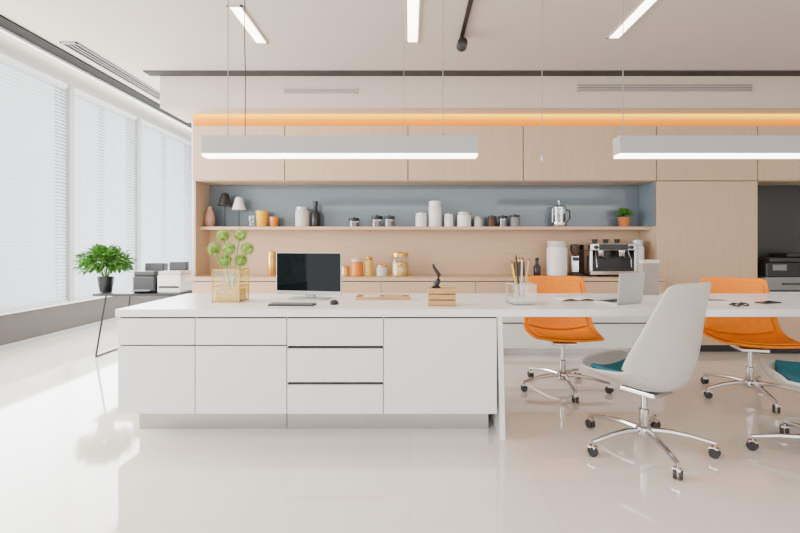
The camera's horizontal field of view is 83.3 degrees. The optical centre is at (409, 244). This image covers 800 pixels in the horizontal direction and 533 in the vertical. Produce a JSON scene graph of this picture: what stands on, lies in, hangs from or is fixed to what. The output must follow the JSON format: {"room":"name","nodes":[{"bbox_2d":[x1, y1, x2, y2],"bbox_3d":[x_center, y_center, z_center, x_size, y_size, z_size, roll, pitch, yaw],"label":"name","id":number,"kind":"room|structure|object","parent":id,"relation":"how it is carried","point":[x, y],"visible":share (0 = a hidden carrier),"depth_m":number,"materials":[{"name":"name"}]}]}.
{"room":"open-plan office","nodes":[
{"label":"open-plan office","id":0,"kind":"room"},
{"bbox_2d":[0,45,191,312],"bbox_3d":[-4.500,-0.512,3.550,0.200,3.280,11.500,0,0,0],"label":"window frame","id":1,"kind":"structure","parent":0,"point":[72,84],"depth_m":5.87,"materials":[{"name":"grey paint"}]},
{"bbox_2d":[0,61,62,308],"bbox_3d":[-4.515,-0.672,4.260,0.050,2.800,3.120,0,0,0],"label":"window","id":2,"kind":"structure","parent":1,"relation":"in","point":[0,61],"depth_m":5.77,"materials":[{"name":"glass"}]},
{"bbox_2d":[0,53,67,311],"bbox_3d":[-4.445,-0.672,4.260,0.060,2.800,3.104,0,0,0],"label":"window blind","id":3,"kind":"object","parent":2,"relation":"attached to","point":[19,234],"visible":1,"depth_m":5.27,"materials":[{"name":"white paint"}]},
{"bbox_2d":[0,296,110,315],"bbox_3d":[-4.370,0.738,3.550,0.060,0.020,11.500,0,0,0],"label":"trim","id":4,"kind":"structure","parent":1,"relation":"attached to","point":[99,297],"depth_m":5.42,"materials":[{"name":"white paint"}]},
{"bbox_2d":[0,317,119,350],"bbox_3d":[-4.385,1.103,3.550,0.030,0.050,11.500,0,0,0],"label":"baseboard","id":5,"kind":"structure","parent":1,"relation":"attached to","point":[23,342],"depth_m":5.52,"materials":[{"name":"grey paint"}]},
{"bbox_2d":[0,296,173,345],"bbox_3d":[-4.390,0.913,3.550,0.020,0.330,11.500,0,0,0],"label":"trim","id":6,"kind":"structure","parent":1,"relation":"attached to","point":[15,327],"depth_m":5.62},
{"bbox_2d":[74,95,131,297],"bbox_3d":[-4.515,-0.672,6.590,0.050,2.800,1.380,0,0,0],"label":"window","id":7,"kind":"structure","parent":1,"relation":"in","point":[74,95],"depth_m":6.61,"materials":[{"name":"glass"}]},
{"bbox_2d":[74,88,136,299],"bbox_3d":[-4.445,-0.672,6.590,0.060,2.800,1.364,0,0,0],"label":"window blind","id":8,"kind":"object","parent":7,"relation":"attached to","point":[114,237],"visible":0.75,"depth_m":6.50,"materials":[{"name":"white paint"}]},
{"bbox_2d":[142,125,188,259],"bbox_3d":[-4.515,-0.672,8.260,0.050,2.800,1.780,0,0,0],"label":"window","id":9,"kind":"structure","parent":1,"relation":"in","point":[142,125],"depth_m":8.26,"materials":[{"name":"glass"}]},
{"bbox_2d":[141,119,191,270],"bbox_3d":[-4.445,-0.672,8.260,0.060,2.800,1.764,0,0,0],"label":"window blind","id":10,"kind":"object","parent":9,"relation":"attached to","point":[158,247],"visible":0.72,"depth_m":8.17,"materials":[{"name":"white paint"}]},
{"bbox_2d":[192,123,193,281],"bbox_3d":[-2.375,-0.286,7.175,0.150,2.828,4.250,0,0,0],"label":"wall","id":11,"kind":"structure","parent":0,"point":[192,123],"depth_m":5.05,"materials":[{"name":"white paint"}]},
{"bbox_2d":[0,321,799,532],"bbox_3d":[0.400,1.178,3.650,10.000,0.100,11.700,0,0,0],"label":"floor","id":12,"kind":"structure","parent":0,"point":[70,463],"depth_m":2.30,"materials":[{"name":"tile"}]},
{"bbox_2d":[92,289,191,356],"bbox_3d":[-2.738,0.807,4.740,0.864,0.639,0.500,0,0,0],"label":"side table","id":13,"kind":"object","parent":12,"relation":"on","point":[123,292],"visible":0.6,"depth_m":4.53,"materials":[{"name":"black metal"}]},
{"bbox_2d":[72,243,137,291],"bbox_3d":[-3.171,0.231,4.695,0.597,0.514,0.603,0,0,27],"label":"potted plant","id":14,"kind":"object","parent":13,"relation":"on","point":[103,254],"visible":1,"depth_m":4.61,"materials":[{"name":"green plant"}]},
{"bbox_2d":[132,263,167,292],"bbox_3d":[-2.718,0.339,4.715,0.230,0.297,0.350,0,0,0],"label":"printer","id":15,"kind":"object","parent":13,"relation":"on","point":[146,281],"visible":0.84,"depth_m":4.60,"materials":[{"name":"black plastic"}]},
{"bbox_2d":[158,262,191,292],"bbox_3d":[-2.454,0.333,4.708,0.240,0.310,0.264,0,0,0],"label":"printer","id":16,"kind":"object","parent":13,"relation":"on","point":[172,280],"visible":0.98,"depth_m":4.59,"materials":[{"name":"white plastic"}]},
{"bbox_2d":[118,317,196,413],"bbox_3d":[-1.460,0.692,2.989,0.447,0.558,0.802,0,0,0],"label":"base cabinet","id":17,"kind":"object","parent":12,"relation":"on","point":[157,355],"visible":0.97,"depth_m":2.59,"materials":[{"name":"laminate"}]},
{"bbox_2d":[115,293,799,316],"bbox_3d":[0.802,0.392,3.018,4.995,0.043,0.865,0,0,0],"label":"countertop","id":18,"kind":"structure","parent":17,"relation":"on","point":[190,304],"depth_m":2.66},
{"bbox_2d":[212,268,248,302],"bbox_3d":[-1.183,0.263,2.973,0.176,0.215,0.176,0,0,0],"label":"glass vase","id":19,"kind":"object","parent":18,"relation":"on","point":[227,294],"visible":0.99,"depth_m":2.90,"materials":[{"name":"glass"}]},
{"bbox_2d":[207,241,226,286],"bbox_3d":[-1.285,0.126,2.959,0.121,0.310,0.105,0,0,32],"label":"flower","id":20,"kind":"object","parent":19,"relation":"on","point":[213,249],"visible":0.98,"depth_m":2.95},
{"bbox_2d":[216,228,230,285],"bbox_3d":[-1.236,0.081,2.984,0.105,0.398,0.107,0,0,0],"label":"flower","id":21,"kind":"object","parent":19,"relation":"in","point":[223,235],"visible":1,"depth_m":2.97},
{"bbox_2d":[217,254,232,286],"bbox_3d":[-1.234,0.165,3.003,0.105,0.232,0.109,0,0,0],"label":"flower","id":22,"kind":"object","parent":19,"relation":"in","point":[223,260],"visible":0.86,"depth_m":2.98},
{"bbox_2d":[222,242,236,286],"bbox_3d":[-1.183,0.126,2.943,0.108,0.309,0.108,0,0,0],"label":"flower","id":23,"kind":"object","parent":19,"relation":"on","point":[229,248],"visible":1,"depth_m":2.93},
{"bbox_2d":[232,228,246,286],"bbox_3d":[-1.125,0.079,2.983,0.106,0.402,0.105,0,0,0],"label":"flower","id":24,"kind":"object","parent":19,"relation":"on","point":[240,234],"visible":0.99,"depth_m":2.97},
{"bbox_2d":[234,254,248,284],"bbox_3d":[-1.129,0.165,3.003,0.106,0.232,0.106,0,0,0],"label":"flower","id":25,"kind":"object","parent":19,"relation":"on","point":[239,259],"visible":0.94,"depth_m":2.98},
{"bbox_2d":[235,241,254,286],"bbox_3d":[-1.080,0.126,2.969,0.121,0.309,0.104,0,0,-37],"label":"flower","id":26,"kind":"object","parent":19,"relation":"on","point":[247,248],"visible":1,"depth_m":2.95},
{"bbox_2d":[268,302,315,305],"bbox_3d":[-0.722,0.363,2.760,0.280,0.014,0.080,0,0,3],"label":"keyboard","id":27,"kind":"object","parent":18,"relation":"on","point":[272,303],"visible":1,"depth_m":2.73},
{"bbox_2d":[276,252,341,300],"bbox_3d":[-0.692,0.210,3.083,0.476,0.320,0.160,0,0,11],"label":"desktop monitor","id":28,"kind":"object","parent":18,"relation":"on","point":[309,274],"visible":1,"depth_m":3.07,"materials":[{"name":"plastic"}]},
{"bbox_2d":[355,294,408,299],"bbox_3d":[-0.185,0.358,3.083,0.360,0.024,0.140,0,0,0],"label":"wooden tray","id":29,"kind":"object","parent":18,"relation":"on","point":[359,296],"visible":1,"depth_m":3.01,"materials":[{"name":"brown wood"}]},
{"bbox_2d":[427,287,455,305],"bbox_3d":[0.194,0.316,2.769,0.170,0.108,0.100,0,0,0],"label":"wooden box","id":30,"kind":"object","parent":18,"relation":"on","point":[442,296],"visible":1,"depth_m":2.72,"materials":[{"name":"brown wood"}]},
{"bbox_2d":[431,264,440,287],"bbox_3d":[0.160,0.189,2.769,0.063,0.146,0.059,0,0,0],"label":"figurine","id":31,"kind":"object","parent":30,"relation":"on","point":[437,281],"visible":1,"depth_m":2.76,"materials":[{"name":"black metal"}]},
{"bbox_2d":[506,282,536,303],"bbox_3d":[0.696,0.305,2.822,0.148,0.130,0.148,0,0,-7],"label":"pot","id":32,"kind":"object","parent":18,"relation":"on","point":[512,299],"visible":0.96,"depth_m":2.76,"materials":[{"name":"clear glass"}]},
{"bbox_2d":[552,296,594,301],"bbox_3d":[1.103,0.361,3.027,0.240,0.018,0.160,0,0,-6],"label":"open notebook","id":33,"kind":"object","parent":18,"relation":"on","point":[559,298],"visible":0.99,"depth_m":2.99,"materials":[{"name":"white paper"}]},
{"bbox_2d":[594,272,644,304],"bbox_3d":[1.339,0.272,2.880,0.240,0.196,0.192,0,0,-28],"label":"laptop","id":34,"kind":"object","parent":18,"relation":"on","point":[631,285],"visible":1,"depth_m":2.80,"materials":[{"name":"metal"}]},
{"bbox_2d":[639,260,658,294],"bbox_3d":[1.777,0.240,3.345,0.144,0.260,0.040,0,0,-11],"label":"file holder","id":35,"kind":"object","parent":18,"relation":"on","point":[650,268],"visible":0.87,"depth_m":3.33,"materials":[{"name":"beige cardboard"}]},
{"bbox_2d":[139,413,286,428],"bbox_3d":[-1.208,1.050,3.030,0.903,0.157,0.540,0,0,0],"label":"plinth","id":36,"kind":"object","parent":12,"relation":"on","point":[146,421],"visible":0.21,"depth_m":2.76,"materials":[{"name":"metal"}]},
{"bbox_2d":[192,281,275,292],"bbox_3d":[-1.723,0.746,4.781,0.953,0.764,0.478,0,0,0],"label":"base cabinet","id":37,"kind":"object","parent":12,"relation":"on","point":[197,286],"visible":0.1,"depth_m":4.54,"materials":[{"name":"beige wood"}]},
{"bbox_2d":[185,274,663,280],"bbox_3d":[0.148,0.345,4.794,4.836,0.035,0.508,0,0,0],"label":"countertop","id":38,"kind":"structure","parent":37,"relation":"on","point":[216,277],"depth_m":4.54,"materials":[{"name":"brown wood"}]},
{"bbox_2d":[193,181,208,275],"bbox_3d":[-2.256,-0.170,4.879,0.023,0.996,0.338,0,0,0],"label":"end panel","id":39,"kind":"object","parent":38,"relation":"on","point":[200,190],"visible":0.79,"depth_m":4.82,"materials":[{"name":"brown wood"}]},
{"bbox_2d":[267,251,275,275],"bbox_3d":[-1.478,0.194,4.820,0.096,0.269,0.096,0,0,0],"label":"canister","id":40,"kind":"object","parent":38,"relation":"on","point":[271,259],"visible":0.95,"depth_m":4.78,"materials":[{"name":"gold metal"}]},
{"bbox_2d":[351,257,362,275],"bbox_3d":[-0.568,0.231,4.820,0.128,0.194,0.128,0,0,0],"label":"storage jar","id":41,"kind":"object","parent":38,"relation":"on","point":[356,264],"visible":1,"depth_m":4.76,"materials":[{"name":"glass"}]},
{"bbox_2d":[365,256,372,275],"bbox_3d":[-0.439,0.220,4.820,0.086,0.216,0.086,0,0,0],"label":"storage jar","id":42,"kind":"object","parent":38,"relation":"on","point":[368,260],"visible":1,"depth_m":4.79,"materials":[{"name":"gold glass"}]},
{"bbox_2d":[376,264,386,275],"bbox_3d":[-0.300,0.263,4.820,0.118,0.130,0.118,0,0,0],"label":"storage jar","id":43,"kind":"object","parent":38,"relation":"on","point":[381,269],"visible":1,"depth_m":4.77,"materials":[{"name":"beige plastic"}]},
{"bbox_2d":[392,251,407,275],"bbox_3d":[-0.107,0.199,4.820,0.193,0.258,0.193,0,0,0],"label":"storage jar","id":44,"kind":"object","parent":38,"relation":"on","point":[398,268],"visible":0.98,"depth_m":4.75,"materials":[{"name":"clear glass"}]},
{"bbox_2d":[513,258,524,275],"bbox_3d":[1.167,0.231,4.820,0.118,0.194,0.118,0,0,0],"label":"storage jar","id":45,"kind":"object","parent":38,"relation":"on","point":[518,259],"visible":0.7,"depth_m":4.77,"materials":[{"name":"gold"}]},
{"bbox_2d":[547,239,567,275],"bbox_3d":[1.575,0.135,4.820,0.214,0.387,0.214,0,0,0],"label":"canister","id":46,"kind":"object","parent":38,"relation":"on","point":[557,251],"visible":0.98,"depth_m":4.73,"materials":[{"name":"white ceramic"}]},
{"bbox_2d":[568,244,581,275],"bbox_3d":[1.760,0.160,4.800,0.102,0.336,0.160,0,0,0],"label":"coffee grinder","id":47,"kind":"object","parent":38,"relation":"on","point":[574,259],"visible":0.97,"depth_m":4.79,"materials":[{"name":"silver plastic"}]},
{"bbox_2d":[578,243,636,276],"bbox_3d":[2.096,0.155,4.769,0.480,0.345,0.421,0,0,0],"label":"espresso machine","id":48,"kind":"object","parent":38,"relation":"on","point":[595,258],"visible":0.93,"depth_m":4.71,"materials":[{"name":"silver metal"}]},
{"bbox_2d":[584,270,636,274],"bbox_3d":[2.096,0.288,4.715,0.480,0.040,0.170,0,0,0],"label":"drip tray","id":49,"kind":"object","parent":48,"relation":"on","point":[587,272],"depth_m":4.63,"materials":[{"name":"metal"}]},
{"bbox_2d":[631,238,643,272],"bbox_3d":[2.437,0.129,4.820,0.128,0.398,0.128,0,0,0],"label":"canister","id":50,"kind":"object","parent":38,"relation":"on","point":[640,243],"visible":0.53,"depth_m":4.76,"materials":[{"name":"white ceramic"}]},
{"bbox_2d":[196,317,287,413],"bbox_3d":[-0.973,0.692,2.989,0.527,0.558,0.802,0,0,0],"label":"base cabinet","id":51,"kind":"object","parent":12,"relation":"on","point":[241,362],"visible":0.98,"depth_m":2.59,"materials":[{"name":"laminate"}]},
{"bbox_2d":[287,317,383,413],"bbox_3d":[-0.431,0.692,2.989,0.556,0.558,0.802,0,0,0],"label":"drawers","id":52,"kind":"object","parent":12,"relation":"on","point":[335,365],"visible":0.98,"depth_m":2.59,"materials":[{"name":"laminate"}]},
{"bbox_2d":[342,281,380,292],"bbox_3d":[-0.770,0.746,4.781,0.953,0.764,0.478,0,0,0],"label":"base cabinet","id":53,"kind":"object","parent":12,"relation":"on","point":[347,286],"visible":0.05,"depth_m":4.54,"materials":[{"name":"beige wood"}]},
{"bbox_2d":[287,412,487,428],"bbox_3d":[-0.136,1.050,3.030,1.232,0.157,0.540,0,0,0],"label":"plinth","id":54,"kind":"object","parent":12,"relation":"on","point":[294,421],"visible":0.21,"depth_m":2.76,"materials":[{"name":"metal"}]},
{"bbox_2d":[381,281,474,292],"bbox_3d":[0.183,0.746,4.781,0.953,0.764,0.478,0,0,0],"label":"base cabinet","id":55,"kind":"object","parent":12,"relation":"on","point":[386,286],"visible":0.17,"depth_m":4.54,"materials":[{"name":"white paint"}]},
{"bbox_2d":[384,317,496,413],"bbox_3d":[0.174,0.692,2.989,0.654,0.558,0.802,0,0,0],"label":"base cabinet","id":56,"kind":"object","parent":12,"relation":"on","point":[433,365],"visible":0.98,"depth_m":2.59,"materials":[{"name":"laminate"}]},
{"bbox_2d":[489,317,504,439],"bbox_3d":[0.528,0.770,3.015,0.048,0.715,0.830,0,0,0],"label":"panel","id":57,"kind":"object","parent":12,"relation":"on","point":[498,420],"visible":0.45,"depth_m":2.60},
{"bbox_2d":[475,281,568,354],"bbox_3d":[1.136,0.746,4.781,0.953,0.764,0.478,0,0,0],"label":"base cabinet","id":58,"kind":"object","parent":12,"relation":"on","point":[516,341],"visible":0.21,"depth_m":4.54,"materials":[{"name":"white paint"}]},
{"bbox_2d":[521,276,612,402],"bbox_3d":[1.229,0.695,3.536,0.677,0.864,0.697,0,0,18],"label":"swivel chair","id":59,"kind":"object","parent":12,"relation":"on","point":[559,331],"visible":0.86,"depth_m":3.69,"materials":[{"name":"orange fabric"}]},
{"bbox_2d":[528,281,588,328],"bbox_3d":[1.228,0.501,3.772,0.485,0.393,0.132,0,0,6],"label":"chair backrest","id":60,"kind":"object","parent":59,"relation":"on","point":[542,286],"depth_m":3.77,"materials":[{"name":"orange fabric"}]},
{"bbox_2d":[529,326,598,338],"bbox_3d":[1.200,0.694,3.503,0.477,0.054,0.406,0,0,6],"label":"seat cushion","id":61,"kind":"object","parent":59,"relation":"on","point":[537,332],"depth_m":3.58,"materials":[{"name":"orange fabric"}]},
{"bbox_2d":[567,281,663,354],"bbox_3d":[2.090,0.746,4.781,0.953,0.764,0.478,0,0,0],"label":"base cabinet","id":62,"kind":"object","parent":12,"relation":"on","point":[619,333],"visible":0.25,"depth_m":4.54,"materials":[{"name":"white paint"}]},
{"bbox_2d":[580,281,720,479],"bbox_3d":[1.280,0.658,2.526,0.723,0.938,0.692,0,0,-32],"label":"swivel chair","id":63,"kind":"object","parent":12,"relation":"on","point":[663,359],"visible":1,"depth_m":2.27,"materials":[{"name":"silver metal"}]},
{"bbox_2d":[591,358,625,371],"bbox_3d":[1.280,0.699,2.533,0.500,0.138,0.338,0,0,-32],"label":"seat cushion","id":64,"kind":"object","parent":63,"relation":"on","point":[616,366],"depth_m":2.58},
{"bbox_2d":[639,181,756,351],"bbox_3d":[3.097,0.231,4.868,1.055,1.795,0.356,0,0,0],"label":"tall cabinet","id":65,"kind":"object","parent":12,"relation":"on","point":[702,229],"visible":0.51,"depth_m":4.69,"materials":[{"name":"brown wood"}]},
{"bbox_2d":[700,277,799,412],"bbox_3d":[2.552,0.695,3.333,0.677,0.864,0.697,0,0,26],"label":"swivel chair","id":66,"kind":"object","parent":12,"relation":"on","point":[749,335],"visible":0.83,"depth_m":3.48,"materials":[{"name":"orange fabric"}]},
{"bbox_2d":[705,283,775,333],"bbox_3d":[2.584,0.501,3.566,0.485,0.393,0.132,0,0,14],"label":"chair backrest","id":67,"kind":"object","parent":66,"relation":"on","point":[722,325],"depth_m":3.56,"materials":[{"name":"orange fabric"}]},
{"bbox_2d":[707,330,799,345],"bbox_3d":[2.519,0.694,3.304,0.477,0.054,0.406,0,0,14],"label":"seat cushion","id":68,"kind":"object","parent":66,"relation":"on","point":[760,337],"depth_m":3.36,"materials":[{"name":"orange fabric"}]},
{"bbox_2d":[746,358,799,450],"bbox_3d":[2.159,0.658,2.352,0.692,0.938,0.723,0,0,26],"label":"swivel chair","id":69,"kind":"object","parent":12,"relation":"on","point":[786,373],"visible":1,"depth_m":2.46,"materials":[{"name":"silver metal"}]},
{"bbox_2d":[775,360,799,382],"bbox_3d":[2.155,0.699,2.357,0.338,0.138,0.500,0,0,26],"label":"seat cushion","id":70,"kind":"object","parent":69,"relation":"on","point":[789,369],"depth_m":2.52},
{"bbox_2d":[766,290,799,352],"bbox_3d":[4.287,0.805,4.815,1.322,0.645,0.430,0,0,0],"label":"base cabinet","id":71,"kind":"object","parent":12,"relation":"on","point":[790,326],"visible":0.04,"depth_m":4.62,"materials":[{"name":"white"}]},
{"bbox_2d":[757,253,799,290],"bbox_3d":[4.050,0.283,4.822,0.720,0.400,0.355,0,0,0],"label":"office machine","id":72,"kind":"object","parent":71,"relation":"on","point":[781,271],"visible":0.73,"depth_m":4.66,"materials":[{"name":"black plastic"}]},
{"bbox_2d":[0,0,799,137],"bbox_3d":[0.400,-1.986,3.550,9.600,0.572,11.500,0,0,0],"label":"ceiling","id":73,"kind":"structure","parent":0,"point":[135,36],"depth_m":3.67,"materials":[{"name":"paint"}]},
{"bbox_2d":[0,14,191,127],"bbox_3d":[-3.090,-1.694,3.550,0.140,0.012,11.500,0,0,0],"label":"trim","id":74,"kind":"structure","parent":73,"relation":"attached to","point":[11,26],"depth_m":4.16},
{"bbox_2d":[0,26,191,130],"bbox_3d":[-3.183,-1.685,3.550,0.035,0.030,11.500,0,0,0],"label":"trim","id":75,"kind":"structure","parent":73,"relation":"attached to","point":[2,29],"depth_m":4.35,"materials":[{"name":"white paint"}]},
{"bbox_2d":[59,42,159,99],"bbox_3d":[-2.860,-1.694,4.500,0.140,0.012,1.480,0,0,0],"label":"ceiling vent","id":76,"kind":"object","parent":73,"relation":"in","point":[76,47],"visible":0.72,"depth_m":4.29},
{"bbox_2d":[226,5,268,43],"bbox_3d":[-1.245,-1.695,3.485,0.110,0.010,0.600,0,0,0],"label":"recessed light","id":77,"kind":"object","parent":73,"relation":"in","point":[252,30],"visible":0.97,"depth_m":3.45,"materials":[{"name":"paint"}]},
{"bbox_2d":[201,0,477,158],"bbox_3d":[-0.462,-1.142,3.000,1.818,1.116,0.100,0,0,0],"label":"linear pendant light","id":78,"kind":"object","parent":73,"relation":"hanging from","point":[227,146],"visible":1,"depth_m":2.95,"materials":[{"name":"silver metal"}]},
{"bbox_2d":[202,153,477,158],"bbox_3d":[-0.462,-0.593,3.000,1.810,0.018,0.092,0,0,0],"label":"diffuser","id":79,"kind":"object","parent":78,"relation":"attached to","point":[207,155],"depth_m":2.95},
{"bbox_2d":[405,0,420,42],"bbox_3d":[0.022,-1.695,3.400,0.110,0.010,0.730,0,0,0],"label":"recessed light","id":80,"kind":"object","parent":73,"relation":"in","point":[412,7],"visible":1,"depth_m":3.39,"materials":[{"name":"paint"}]},
{"bbox_2d":[456,0,472,51],"bbox_3d":[0.420,-1.635,3.375,0.090,0.130,0.650,0,0,0],"label":"track spotlight","id":81,"kind":"object","parent":73,"relation":"attached to","point":[461,45],"visible":1,"depth_m":3.57,"materials":[{"name":"black metal"}]},
{"bbox_2d":[606,0,658,38],"bbox_3d":[1.665,-1.695,3.380,0.110,0.010,0.630,0,0,0],"label":"recessed light","id":82,"kind":"object","parent":73,"relation":"in","point":[644,6],"visible":1,"depth_m":3.36,"materials":[{"name":"paint"}]},
{"bbox_2d":[613,133,799,158],"bbox_3d":[2.297,-1.142,3.000,1.845,1.116,0.100,0,0,0],"label":"linear pendant light","id":83,"kind":"object","parent":73,"relation":"hanging from","point":[624,146],"visible":1,"depth_m":2.95,"materials":[{"name":"silver metal"}]},
{"bbox_2d":[614,153,799,158],"bbox_3d":[2.297,-0.593,3.000,1.837,0.018,0.092,0,0,0],"label":"diffuser","id":84,"kind":"object","parent":83,"relation":"attached to","point":[616,155],"depth_m":2.97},
{"bbox_2d":[160,76,799,122],"bbox_3d":[1.350,-1.536,4.775,7.700,0.328,0.550,0,0,0],"label":"ceiling soffit","id":85,"kind":"structure","parent":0,"point":[183,97],"depth_m":4.50,"materials":[{"name":"paint"}]},
{"bbox_2d":[284,88,356,93],"bbox_3d":[-0.895,-1.538,4.493,0.730,0.055,0.012,0,0,0],"label":"air vent","id":86,"kind":"object","parent":85,"relation":"in","point":[286,90],"visible":1,"depth_m":4.49,"materials":[{"name":"metal"}]},
{"bbox_2d":[143,70,799,75],"bbox_3d":[1.300,-1.694,4.440,7.800,0.012,0.120,0,0,0],"label":"trim","id":87,"kind":"structure","parent":85,"relation":"attached to","point":[148,72],"depth_m":4.40,"materials":[{"name":"metal"}]},
{"bbox_2d":[193,114,799,125],"bbox_3d":[1.340,-1.306,4.735,7.220,0.129,0.050,0,0,0],"label":"light","id":88,"kind":"object","parent":85,"relation":"attached to","point":[198,119],"visible":0.89,"depth_m":4.71,"materials":[{"name":"plastic"}]},
{"bbox_2d":[577,84,753,91],"bbox_3d":[2.550,-1.570,4.493,1.760,0.080,0.012,0,0,0],"label":"air vent","id":89,"kind":"object","parent":85,"relation":"in","point":[580,87],"visible":1,"depth_m":4.50,"materials":[{"name":"metal"}]},
{"bbox_3d":[1.450,-0.286,5.125,7.500,2.828,0.150,0,0,0],"label":"wall","id":90,"kind":"structure","parent":0,"visible":0},
{"bbox_2d":[193,126,291,184],"bbox_3d":[-1.788,-0.956,4.868,0.964,0.573,0.356,0,0,0],"label":"upper cabinet","id":91,"kind":"object","parent":90,"relation":"attached to","point":[207,171],"visible":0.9,"depth_m":4.69,"materials":[{"name":"brown wood"}]},
{"bbox_2d":[285,126,407,184],"bbox_3d":[-0.663,-0.956,4.868,1.285,0.573,0.356,0,0,0],"label":"upper cabinet","id":92,"kind":"object","parent":90,"relation":"attached to","point":[297,171],"visible":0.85,"depth_m":4.69,"materials":[{"name":"brown wood"}]},
{"bbox_2d":[209,230,638,273],"bbox_3d":[0.161,0.079,5.041,4.809,0.499,0.014,0,0,0],"label":"backsplash","id":93,"kind":"structure","parent":90,"relation":"attached to","point":[451,251],"depth_m":5.03,"materials":[{"name":"brown wood"}]},
{"bbox_2d":[200,227,649,229],"bbox_3d":[0.161,-0.180,4.917,4.809,0.032,0.233,0,0,0],"label":"open shelf","id":94,"kind":"object","parent":90,"relation":"attached to","point":[201,228],"visible":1,"depth_m":4.80,"materials":[{"name":"brown wood"}]},
{"bbox_2d":[205,207,214,226],"bbox_3d":[-2.182,-0.305,4.910,0.109,0.218,0.109,0,0,0],"label":"bud vase","id":95,"kind":"object","parent":94,"relation":"on","point":[209,216],"visible":0.94,"depth_m":4.87,"materials":[{"name":"pink ceramic"}]},
{"bbox_2d":[218,193,231,226],"bbox_3d":[-2.019,-0.382,4.910,0.146,0.372,0.146,0,0,0],"label":"table lamp","id":96,"kind":"object","parent":94,"relation":"on","point":[224,200],"visible":0.98,"depth_m":4.87,"materials":[{"name":"black metal"}]},
{"bbox_2d":[232,197,245,226],"bbox_3d":[-1.866,-0.360,4.910,0.146,0.328,0.146,0,0,0],"label":"table lamp","id":97,"kind":"object","parent":94,"relation":"on","point":[238,204],"visible":0.98,"depth_m":4.87,"materials":[{"name":"fabric"}]},
{"bbox_2d":[256,211,267,226],"bbox_3d":[-1.615,-0.283,4.910,0.131,0.175,0.131,0,0,0],"label":"cup","id":98,"kind":"object","parent":94,"relation":"on","point":[261,216],"visible":0.97,"depth_m":4.86,"materials":[{"name":"yellow ceramic"}]},
{"bbox_2d":[295,206,309,226],"bbox_3d":[-1.173,-0.311,4.910,0.153,0.230,0.153,0,0,0],"label":"storage jar","id":99,"kind":"object","parent":94,"relation":"on","point":[302,214],"visible":0.95,"depth_m":4.84,"materials":[{"name":"ceramic"}]},
{"bbox_2d":[311,201,319,226],"bbox_3d":[-1.031,-0.338,4.910,0.098,0.284,0.098,0,0,0],"label":"bottle","id":100,"kind":"object","parent":94,"relation":"on","point":[315,215],"visible":0.97,"depth_m":4.88,"materials":[{"name":"glass"}]},
{"bbox_2d":[415,212,425,226],"bbox_3d":[0.120,-0.278,4.910,0.120,0.165,0.120,0,0,0],"label":"canister","id":101,"kind":"object","parent":94,"relation":"on","point":[420,218],"visible":0.93,"depth_m":4.86,"materials":[{"name":"white ceramic"}]},
{"bbox_2d":[428,200,440,226],"bbox_3d":[0.273,-0.344,4.910,0.142,0.296,0.142,0,0,0],"label":"canister","id":102,"kind":"object","parent":94,"relation":"on","point":[434,209],"visible":0.98,"depth_m":4.85,"materials":[{"name":"white ceramic"}]},
{"bbox_2d":[444,213,452,226],"bbox_3d":[0.420,-0.273,4.910,0.098,0.154,0.098,0,0,0],"label":"canister","id":103,"kind":"object","parent":94,"relation":"on","point":[448,218],"visible":0.92,"depth_m":4.87,"materials":[{"name":"white ceramic"}]},
{"bbox_2d":[457,211,470,226],"bbox_3d":[0.589,-0.284,4.910,0.153,0.176,0.153,0,0,0],"label":"canister","id":104,"kind":"object","parent":94,"relation":"on","point":[463,218],"visible":0.92,"depth_m":4.85,"materials":[{"name":"white ceramic"}]},
{"bbox_2d":[510,214,519,226],"bbox_3d":[1.146,-0.268,4.910,0.109,0.143,0.109,0,0,0],"label":"spice jar","id":105,"kind":"object","parent":94,"relation":"on","point":[514,219],"visible":0.94,"depth_m":4.86,"materials":[{"name":"white"}]},
{"bbox_2d":[551,200,570,226],"bbox_3d":[1.636,-0.341,4.903,0.184,0.290,0.159,0,0,36],"label":"press","id":106,"kind":"object","parent":94,"relation":"on","point":[558,220],"visible":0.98,"depth_m":4.86,"materials":[{"name":"silver metal"}]},
{"bbox_2d":[616,208,633,226],"bbox_3d":[2.338,-0.304,4.909,0.196,0.217,0.209,0,0,0],"label":"potted plant","id":107,"kind":"object","parent":94,"relation":"on","point":[623,221],"visible":0.98,"depth_m":4.87,"materials":[{"name":"green plant"}]},
{"bbox_2d":[209,181,654,226],"bbox_3d":[0.161,-0.420,4.877,4.810,0.496,0.343,0,0,0],"label":"wall shelf","id":108,"kind":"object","parent":90,"relation":"attached to","point":[588,205],"depth_m":5.03,"materials":[{"name":"paint"}]},
{"bbox_2d":[408,126,522,184],"bbox_3d":[0.580,-0.956,4.868,1.201,0.573,0.356,0,0,0],"label":"upper cabinet","id":109,"kind":"object","parent":90,"relation":"attached to","point":[499,160],"visible":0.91,"depth_m":4.69,"materials":[{"name":"brown wood"}]},
{"bbox_2d":[517,126,655,184],"bbox_3d":[1.875,-0.956,4.868,1.389,0.573,0.356,0,0,0],"label":"upper cabinet","id":110,"kind":"object","parent":90,"relation":"attached to","point":[572,155],"visible":0.94,"depth_m":4.69,"materials":[{"name":"brown wood"}]},
{"bbox_2d":[655,126,756,180],"bbox_3d":[3.097,-0.956,4.868,1.055,0.573,0.356,0,0,0],"label":"upper cabinet","id":111,"kind":"object","parent":90,"relation":"attached to","point":[666,169],"visible":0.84,"depth_m":4.69,"materials":[{"name":"brown wood"}]},
{"bbox_2d":[756,126,799,184],"bbox_3d":[4.287,-0.956,4.868,1.326,0.573,0.356,0,0,0],"label":"upper cabinet","id":112,"kind":"object","parent":90,"relation":"attached to","point":[769,171],"visible":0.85,"depth_m":4.69,"materials":[{"name":"brown wood"}]},
{"bbox_2d":[757,185,799,256],"bbox_3d":[4.287,0.230,5.041,1.326,1.796,0.014,0,0,0],"label":"panel","id":113,"kind":"object","parent":90,"relation":"attached to","point":[778,206],"visible":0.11,"depth_m":5.03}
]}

